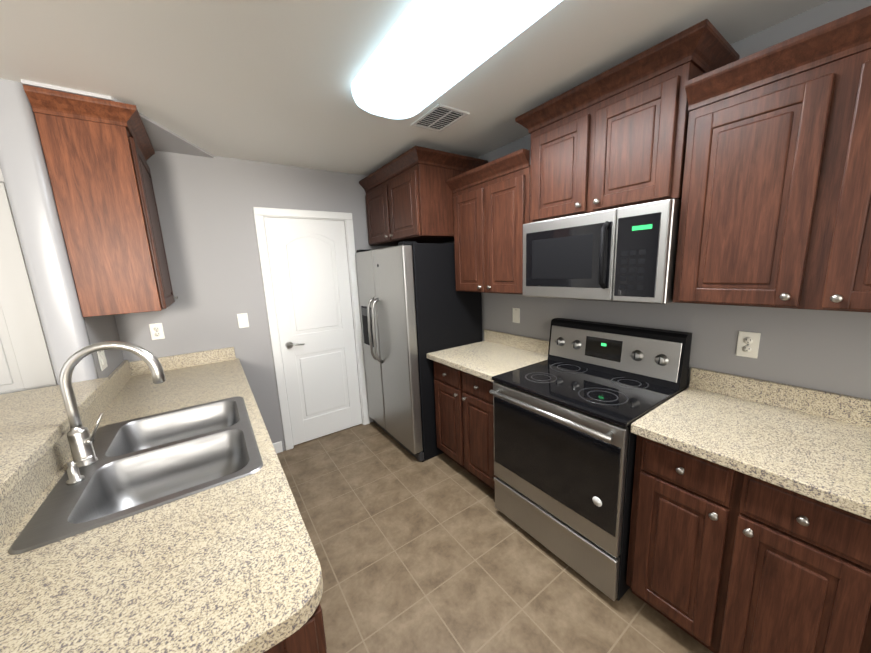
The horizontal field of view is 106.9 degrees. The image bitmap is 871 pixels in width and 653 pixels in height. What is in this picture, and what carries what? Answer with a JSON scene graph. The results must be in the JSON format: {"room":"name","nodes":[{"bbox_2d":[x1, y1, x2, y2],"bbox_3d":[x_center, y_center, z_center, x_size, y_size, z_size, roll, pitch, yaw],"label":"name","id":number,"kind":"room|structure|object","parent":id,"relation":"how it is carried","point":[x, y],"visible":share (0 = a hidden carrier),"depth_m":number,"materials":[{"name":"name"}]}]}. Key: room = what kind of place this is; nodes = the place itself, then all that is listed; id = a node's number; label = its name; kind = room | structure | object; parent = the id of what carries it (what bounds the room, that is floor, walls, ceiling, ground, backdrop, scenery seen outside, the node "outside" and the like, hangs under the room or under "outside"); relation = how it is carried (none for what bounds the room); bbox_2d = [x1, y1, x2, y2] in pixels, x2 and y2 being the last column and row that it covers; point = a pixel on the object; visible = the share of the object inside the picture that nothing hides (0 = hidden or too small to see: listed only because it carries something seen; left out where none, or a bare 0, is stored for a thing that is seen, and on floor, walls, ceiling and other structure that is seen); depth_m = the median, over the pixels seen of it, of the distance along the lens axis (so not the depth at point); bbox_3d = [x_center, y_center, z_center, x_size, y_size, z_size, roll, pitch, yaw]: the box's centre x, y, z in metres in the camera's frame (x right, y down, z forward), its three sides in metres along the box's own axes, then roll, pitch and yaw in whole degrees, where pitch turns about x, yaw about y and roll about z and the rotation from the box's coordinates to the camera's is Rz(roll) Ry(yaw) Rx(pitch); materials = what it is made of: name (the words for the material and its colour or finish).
{"room":"kitchen","nodes":[
{"label":"kitchen","id":0,"kind":"room"},
{"bbox_2d":[0,78,123,384],"bbox_3d":[-2.016,0.093,1.877,0.140,2.440,0.680,-9,12,-34],"label":"wall pillar","id":1,"kind":"structure","parent":0,"point":[69,329],"depth_m":1.52,"materials":[{"name":"grey paint"}]},
{"bbox_2d":[23,85,177,316],"bbox_3d":[-1.826,-0.614,1.884,0.368,1.031,0.706,-9,12,-34],"label":"upper cabinet","id":2,"kind":"object","parent":1,"relation":"attached to","point":[98,152],"visible":1,"depth_m":1.63,"materials":[{"name":"brown wood"}]},
{"bbox_2d":[97,350,107,370],"bbox_3d":[-1.859,0.180,1.804,0.011,0.116,0.118,-9,12,-34],"label":"light switch","id":3,"kind":"object","parent":1,"relation":"attached to","point":[102,360],"visible":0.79,"depth_m":1.78,"materials":[{"name":"white plastic"}]},
{"bbox_2d":[114,150,392,450],"bbox_3d":[-1.229,-0.127,2.907,2.640,2.440,0.140,-9,12,-34],"label":"wall","id":4,"kind":"structure","parent":0,"point":[205,205],"depth_m":2.48,"materials":[{"name":"grey paint"}]},
{"bbox_2d":[149,323,164,339],"bbox_3d":[-1.987,0.035,2.302,0.072,0.116,0.008,-9,12,-34],"label":"electrical outlet","id":5,"kind":"object","parent":4,"relation":"attached to","point":[156,331],"visible":1,"depth_m":2.30,"materials":[{"name":"white plastic"}]},
{"bbox_2d":[237,313,248,327],"bbox_3d":[-1.549,-0.047,2.598,0.072,0.116,0.011,-9,12,-34],"label":"light switch","id":6,"kind":"object","parent":4,"relation":"attached to","point":[242,318],"visible":1,"depth_m":2.60,"materials":[{"name":"white plastic"}]},
{"bbox_2d":[273,441,282,453],"bbox_3d":[-1.448,1.085,2.838,0.185,0.100,0.013,-9,12,-34],"label":"baseboard","id":7,"kind":"structure","parent":4,"relation":"attached to","point":[278,448],"depth_m":2.87,"materials":[{"name":"white paint"}]},
{"bbox_2d":[253,207,369,449],"bbox_3d":[-1.103,0.024,3.010,0.810,2.095,0.156,-9,12,-34],"label":"door frame","id":8,"kind":"structure","parent":4,"relation":"attached to","point":[260,213],"depth_m":2.84,"materials":[{"name":"white paint"}]},
{"bbox_2d":[264,217,361,444],"bbox_3d":[-1.063,0.060,2.973,0.682,2.018,0.094,-9,12,-34],"label":"pantry door","id":9,"kind":"structure","parent":4,"relation":"in","point":[308,261],"depth_m":2.96,"materials":[{"name":"white paint"}]},
{"bbox_2d":[0,0,828,175],"bbox_3d":[-1.347,-0.917,0.150,6.300,0.100,8.000,-9,12,-34],"label":"ceiling","id":10,"kind":"structure","parent":0,"point":[268,81],"depth_m":1.36,"materials":[{"name":"white paint"}]},
{"bbox_2d":[21,79,214,157],"bbox_3d":[-1.710,-1.154,1.885,0.709,0.016,0.714,-9,12,-34],"label":"ceiling bulkhead","id":11,"kind":"object","parent":10,"relation":"attached to","point":[162,138],"visible":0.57,"depth_m":1.97,"materials":[{"name":"grey paint"}]},
{"bbox_2d":[411,103,469,132],"bbox_3d":[0.022,-1.242,1.936,0.225,0.010,0.300,-9,12,-34],"label":"ceiling vent","id":12,"kind":"object","parent":10,"relation":"in","point":[438,117],"visible":1,"depth_m":1.92,"materials":[{"name":"white metal"}]},
{"bbox_2d":[351,0,562,118],"bbox_3d":[0.066,-1.070,1.202,0.370,0.090,1.300,-9,12,-34],"label":"ceiling light fixture","id":13,"kind":"object","parent":10,"relation":"attached to","point":[426,53],"visible":1,"depth_m":1.20,"materials":[{"name":"white plastic"}]},
{"bbox_2d":[277,422,712,652],"bbox_3d":[-1.240,1.556,0.596,6.300,0.050,8.000,-9,12,-34],"label":"floor","id":14,"kind":"structure","parent":0,"point":[441,553],"depth_m":1.69,"materials":[{"name":"tile"}]},
{"bbox_2d":[263,602,326,652],"bbox_3d":[-0.636,1.027,0.794,0.650,0.868,0.551,-9,12,-34],"label":"base cabinet","id":15,"kind":"object","parent":14,"relation":"on","point":[308,636],"visible":0.1,"depth_m":0.64,"materials":[{"name":"brown wood"}]},
{"bbox_2d":[0,347,322,652],"bbox_3d":[-1.178,0.409,1.448,0.663,0.159,2.408,-9,12,-34],"label":"countertop","id":16,"kind":"structure","parent":15,"relation":"on","point":[234,566],"depth_m":0.75,"materials":[{"name":"stone"}]},
{"bbox_2d":[59,341,165,484],"bbox_3d":[-1.146,0.273,1.150,0.298,0.434,0.182,-9,12,-34],"label":"faucet","id":17,"kind":"object","parent":16,"relation":"on","point":[80,438],"visible":1,"depth_m":1.13,"materials":[{"name":"silver metal"}]},
{"bbox_2d":[8,396,262,554],"bbox_3d":[-1.053,0.562,1.296,0.572,0.192,0.852,-9,12,-34],"label":"sink","id":18,"kind":"object","parent":16,"relation":"in","point":[142,464],"visible":0.73,"depth_m":1.24,"materials":[{"name":"silver metal"}]},
{"bbox_2d":[355,241,481,461],"bbox_3d":[-0.181,0.158,3.001,0.828,1.757,0.910,-9,12,-34],"label":"refrigerator","id":19,"kind":"object","parent":14,"relation":"on","point":[416,307],"visible":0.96,"depth_m":2.60,"materials":[{"name":"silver metal"}]},
{"bbox_2d":[433,361,494,490],"bbox_3d":[0.425,0.677,2.483,0.624,0.869,0.730,-9,12,-34],"label":"base cabinet","id":20,"kind":"object","parent":14,"relation":"on","point":[464,418],"visible":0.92,"depth_m":2.28,"materials":[{"name":"brown wood"}]},
{"bbox_2d":[427,329,548,381],"bbox_3d":[0.397,0.180,2.390,0.638,0.140,0.729,-9,12,-34],"label":"countertop","id":21,"kind":"structure","parent":20,"relation":"on","point":[494,353],"depth_m":2.38,"materials":[{"name":"stone"}]},
{"bbox_2d":[489,318,691,600],"bbox_3d":[0.798,0.618,1.816,0.687,1.190,0.757,-9,12,-34],"label":"range","id":22,"kind":"object","parent":14,"relation":"on","point":[576,404],"visible":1,"depth_m":1.63,"materials":[{"name":"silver metal"}]},
{"bbox_2d":[626,435,844,652],"bbox_3d":[1.284,0.854,1.291,0.600,0.868,0.698,-9,12,-34],"label":"base cabinet","id":23,"kind":"object","parent":14,"relation":"on","point":[722,559],"depth_m":1.13,"materials":[{"name":"brown wood"}]},
{"bbox_2d":[814,511,870,652],"bbox_3d":[1.619,0.925,0.818,0.600,0.868,0.753,-9,12,-34],"label":"base cabinet","id":24,"kind":"object","parent":14,"relation":"on","point":[846,616],"depth_m":0.91,"materials":[{"name":"brown wood"}]},
{"bbox_2d":[631,367,870,519],"bbox_3d":[1.494,0.412,0.841,0.638,0.140,1.560,-9,12,-34],"label":"countertop","id":25,"kind":"structure","parent":24,"relation":"on","point":[812,443],"depth_m":1.20,"materials":[{"name":"stone"}]},
{"bbox_2d":[447,0,870,399],"bbox_3d":[1.629,0.047,1.254,0.140,2.440,6.140,-9,12,-34],"label":"wall","id":26,"kind":"structure","parent":0,"point":[825,350],"depth_m":1.41,"materials":[{"name":"grey paint"}]},
{"bbox_2d":[359,146,487,245],"bbox_3d":[-0.134,-1.046,2.833,0.678,0.581,1.004,-9,12,-34],"label":"upper cabinet","id":27,"kind":"object","parent":26,"relation":"attached to","point":[409,195],"visible":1,"depth_m":2.46,"materials":[{"name":"brown wood"}]},
{"bbox_2d":[446,149,529,294],"bbox_3d":[0.463,-0.670,2.309,0.388,0.836,0.727,-9,12,-34],"label":"upper cabinet","id":28,"kind":"object","parent":26,"relation":"attached to","point":[491,207],"visible":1,"depth_m":2.16,"materials":[{"name":"brown wood"}]},
{"bbox_2d":[513,308,519,322],"bbox_3d":[0.634,-0.086,2.541,0.011,0.116,0.072,-9,12,-34],"label":"electrical outlet","id":29,"kind":"object","parent":26,"relation":"attached to","point":[516,315],"visible":1,"depth_m":2.53,"materials":[{"name":"white plastic"}]},
{"bbox_2d":[515,19,739,222],"bbox_3d":[0.877,-0.877,1.648,0.393,0.581,0.871,-9,12,-34],"label":"upper cabinet","id":30,"kind":"object","parent":26,"relation":"attached to","point":[614,137],"visible":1,"depth_m":1.44,"materials":[{"name":"brown wood"}]},
{"bbox_2d":[523,198,680,303],"bbox_3d":[0.875,-0.369,1.723,0.450,0.434,0.749,-9,12,-34],"label":"microwave","id":31,"kind":"object","parent":30,"relation":"attached to","point":[625,254],"visible":0.98,"depth_m":1.51,"materials":[{"name":"silver metal"}]},
{"bbox_2d":[736,331,760,358],"bbox_3d":[1.407,0.082,1.454,0.008,0.116,0.072,-9,12,-34],"label":"electrical outlet","id":32,"kind":"object","parent":26,"relation":"attached to","point":[747,344],"visible":1,"depth_m":1.45,"materials":[{"name":"white plastic"}]},
{"bbox_2d":[672,6,870,312],"bbox_3d":[1.352,-0.489,1.088,0.349,0.836,0.780,-9,12,-34],"label":"upper cabinet","id":33,"kind":"object","parent":26,"relation":"attached to","point":[775,211],"depth_m":1.07,"materials":[{"name":"brown wood"}]},
{"bbox_3d":[-3.374,0.347,0.793,3.359,2.440,0.100,-9,12,-34],"label":"wall","id":34,"kind":"structure","parent":0,"visible":0},
{"bbox_2d":[0,169,3,182],"bbox_3d":[-2.328,0.354,1.462,0.896,2.100,0.016,-9,12,-34],"label":"door frame","id":35,"kind":"structure","parent":34,"relation":"attached to","point":[1,178],"depth_m":1.51,"materials":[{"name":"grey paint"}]},
{"bbox_2d":[0,183,57,394],"bbox_3d":[-2.282,0.386,1.442,0.800,2.030,0.107,-9,12,-34],"label":"door","id":36,"kind":"structure","parent":34,"relation":"in","point":[25,362],"depth_m":1.58,"materials":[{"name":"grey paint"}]},
{"bbox_3d":[-1.272,0.934,1.010,0.120,1.030,1.779,-9,12,-34],"label":"wall","id":37,"kind":"structure","parent":0,"visible":0},
{"bbox_2d":[0,377,109,502],"bbox_3d":[-1.369,0.427,0.822,0.450,0.040,1.848,-9,12,-34],"label":"countertop","id":38,"kind":"structure","parent":37,"relation":"on","point":[34,426],"depth_m":1.17,"materials":[{"name":"stone"}]}
]}

